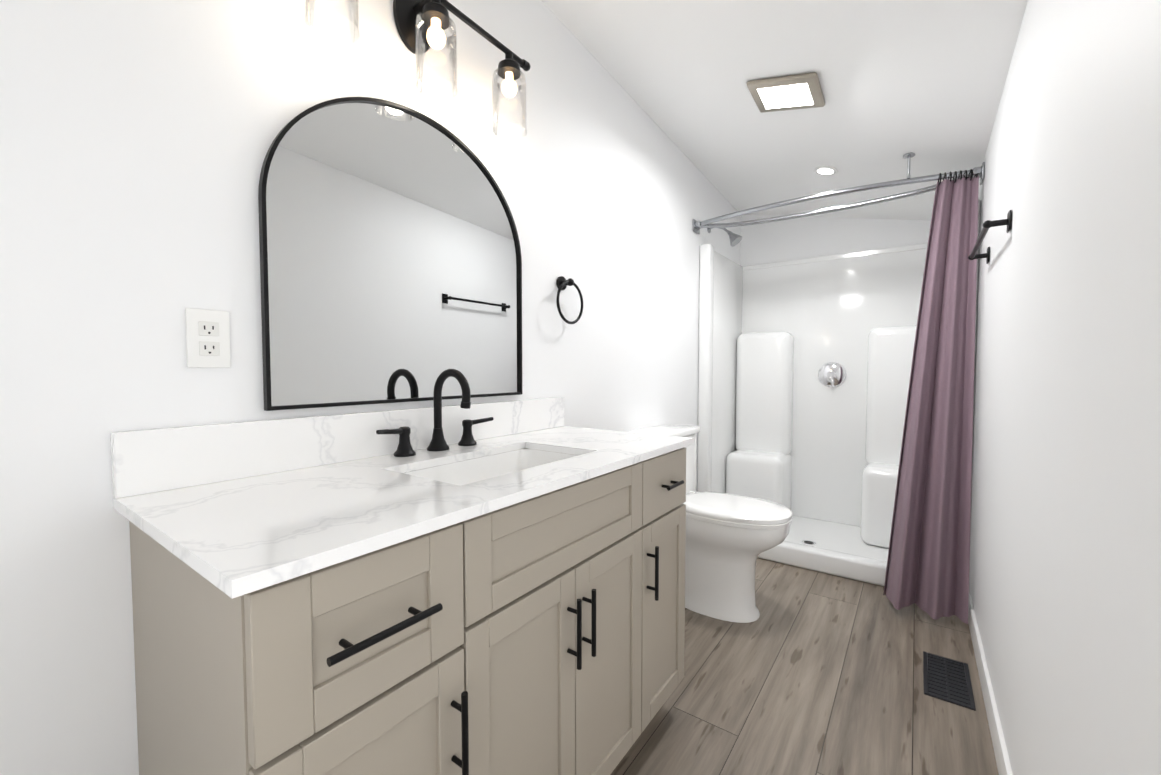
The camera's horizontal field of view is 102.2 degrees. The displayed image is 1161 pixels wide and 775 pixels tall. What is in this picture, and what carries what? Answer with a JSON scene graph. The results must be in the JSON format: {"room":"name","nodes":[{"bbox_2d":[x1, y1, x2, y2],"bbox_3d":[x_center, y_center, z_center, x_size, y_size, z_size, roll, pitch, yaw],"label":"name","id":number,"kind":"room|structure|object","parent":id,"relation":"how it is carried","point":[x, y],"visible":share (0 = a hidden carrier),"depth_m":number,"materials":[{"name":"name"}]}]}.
{"room":"bathroom","nodes":[
{"label":"bathroom","id":0,"kind":"room"},
{"bbox_2d":[0,0,740,774],"bbox_3d":[-0.159,-0.307,1.832,0.120,2.750,4.904,2,3,36],"label":"wall","id":1,"kind":"structure","parent":0,"point":[136,138],"depth_m":0.89,"materials":[{"name":"white paint"}]},
{"bbox_2d":[185,308,230,367],"bbox_3d":[-0.735,-0.097,0.926,0.008,0.114,0.070,2,3,36],"label":"electrical outlet plate","id":2,"kind":"object","parent":1,"relation":"attached to","point":[207,338],"visible":1,"depth_m":0.92,"materials":[{"name":"white plastic"}]},
{"bbox_2d":[110,397,564,496],"bbox_3d":[-0.441,0.115,1.331,0.020,0.115,1.276,2,3,36],"label":"backsplash","id":3,"kind":"structure","parent":1,"relation":"attached to","point":[147,460],"depth_m":0.99,"materials":[{"name":"white stone"}]},
{"bbox_2d":[258,97,521,410],"bbox_3d":[-0.444,-0.359,1.312,0.017,0.793,0.796,2,3,36],"label":"mirror","id":4,"kind":"object","parent":1,"relation":"attached to","point":[390,260],"visible":0.98,"depth_m":1.21,"materials":[{"name":"black mirror"}]},
{"bbox_2d":[304,0,530,138],"bbox_3d":[-0.397,-0.934,1.236,0.156,0.301,0.723,2,3,36],"label":"sconce","id":5,"kind":"object","parent":1,"relation":"attached to","point":[421,25],"visible":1,"depth_m":1.25,"materials":[{"name":"black"}]},
{"bbox_2d":[556,276,582,323],"bbox_3d":[-0.053,-0.340,1.819,0.063,0.188,0.167,2,3,36],"label":"towel ring","id":6,"kind":"object","parent":1,"relation":"attached to","point":[562,282],"visible":1,"depth_m":1.81,"materials":[{"name":"black metal"}]},
{"bbox_2d":[707,228,741,246],"bbox_3d":[0.936,-0.995,3.035,0.220,0.171,0.084,2,3,36],"label":"shower head","id":7,"kind":"object","parent":1,"relation":"attached to","point":[735,239],"visible":0.9,"depth_m":2.99},
{"bbox_2d":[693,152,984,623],"bbox_3d":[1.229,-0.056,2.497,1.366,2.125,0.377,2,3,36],"label":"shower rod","id":8,"kind":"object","parent":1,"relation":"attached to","point":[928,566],"visible":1,"depth_m":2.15,"materials":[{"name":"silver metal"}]},
{"bbox_2d":[883,169,978,623],"bbox_3d":[1.614,0.011,2.165,0.316,2.017,0.282,2,3,36],"label":"shower curtain","id":9,"kind":"object","parent":8,"relation":"hanging from","point":[928,561],"depth_m":2.14,"materials":[{"name":"purple fabric"}]},
{"bbox_2d":[542,0,1027,220],"bbox_3d":[0.445,-1.306,1.357,1.610,0.768,4.904,2,3,36],"label":"ceiling","id":10,"kind":"structure","parent":0,"point":[924,81],"depth_m":1.86,"materials":[{"name":"white paint"}]},
{"bbox_2d":[747,72,824,112],"bbox_3d":[0.852,-1.216,1.940,0.267,0.086,0.230,2,3,36],"label":"ceiling vent","id":11,"kind":"object","parent":10,"relation":"in","point":[794,92],"visible":0.92,"depth_m":1.91,"materials":[{"name":"beige plastic"}]},
{"bbox_2d":[814,166,837,175],"bbox_3d":[1.351,-1.194,2.581,0.117,0.032,0.120,2,3,36],"label":"recessed light","id":12,"kind":"object","parent":10,"relation":"in","point":[825,170],"visible":1,"depth_m":2.57,"materials":[{"name":"white"}]},
{"bbox_2d":[610,558,998,774],"bbox_3d":[0.445,1.134,1.454,1.610,0.100,4.904,2,3,36],"label":"floor","id":13,"kind":"structure","parent":0,"point":[809,672],"depth_m":1.63,"materials":[{"name":"brown wood"}]},
{"bbox_2d":[129,441,693,774],"bbox_3d":[-0.217,0.646,1.191,0.572,0.894,1.236,2,3,36],"label":"bathroom vanity","id":14,"kind":"object","parent":13,"relation":"on","point":[466,587],"depth_m":0.78,"materials":[{"name":"beige wood"}]},
{"bbox_2d":[113,425,693,600],"bbox_3d":[-0.225,0.199,1.178,0.554,0.040,1.276,2,3,36],"label":"countertop","id":15,"kind":"structure","parent":14,"relation":"on","point":[227,534],"depth_m":0.79,"materials":[{"name":"white stone"}]},
{"bbox_2d":[370,369,493,456],"bbox_3d":[-0.356,0.062,1.273,0.161,0.225,0.383,2,3,36],"label":"faucet","id":16,"kind":"object","parent":15,"relation":"on","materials":[{"name":"black metal"}]},
{"bbox_2d":[629,424,792,622],"bbox_3d":[0.637,0.633,2.261,0.710,0.836,0.424,2,3,36],"label":"toilet","id":17,"kind":"object","parent":13,"relation":"on","point":[730,538],"visible":0.62,"depth_m":2.13,"materials":[{"name":"white ceramic"}]},
{"bbox_2d":[697,200,980,585],"bbox_3d":[1.554,0.056,2.954,1.364,1.934,0.861,2,3,36],"label":"shower stall","id":18,"kind":"object","parent":13,"relation":"on","point":[804,368],"visible":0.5,"depth_m":3.24,"materials":[{"name":"white plastic"}]},
{"bbox_2d":[923,651,975,710],"bbox_3d":[1.349,1.070,1.723,0.140,0.006,0.300,2,3,36],"label":"floor vent","id":19,"kind":"object","parent":13,"relation":"in","point":[947,679],"visible":1,"depth_m":1.71,"materials":[{"name":"black metal"}]},
{"bbox_2d":[740,215,930,265],"bbox_3d":[1.842,-0.367,3.338,1.370,2.750,0.120,2,3,36],"label":"wall","id":20,"kind":"structure","parent":0,"point":[791,239],"depth_m":3.33,"materials":[{"name":"white paint"}]},
{"bbox_2d":[969,0,1160,774],"bbox_3d":[1.050,-0.273,0.963,0.120,2.750,4.904,2,3,36],"label":"wall","id":21,"kind":"structure","parent":0,"point":[1065,564],"depth_m":0.83,"materials":[{"name":"white paint"}]},
{"bbox_2d":[968,210,1011,263],"bbox_3d":[1.454,-0.521,1.677,0.065,0.060,0.574,2,3,36],"label":"towel bar","id":22,"kind":"object","parent":21,"relation":"attached to","point":[987,225],"visible":1,"depth_m":1.54,"materials":[{"name":"black metal"}]},
{"bbox_2d":[968,590,1012,774],"bbox_3d":[0.742,1.064,0.703,0.016,0.098,3.797,2,3,36],"label":"baseboard","id":23,"kind":"structure","parent":21,"relation":"attached to","point":[999,747],"depth_m":1.46,"materials":[{"name":"white wood"}]}
]}

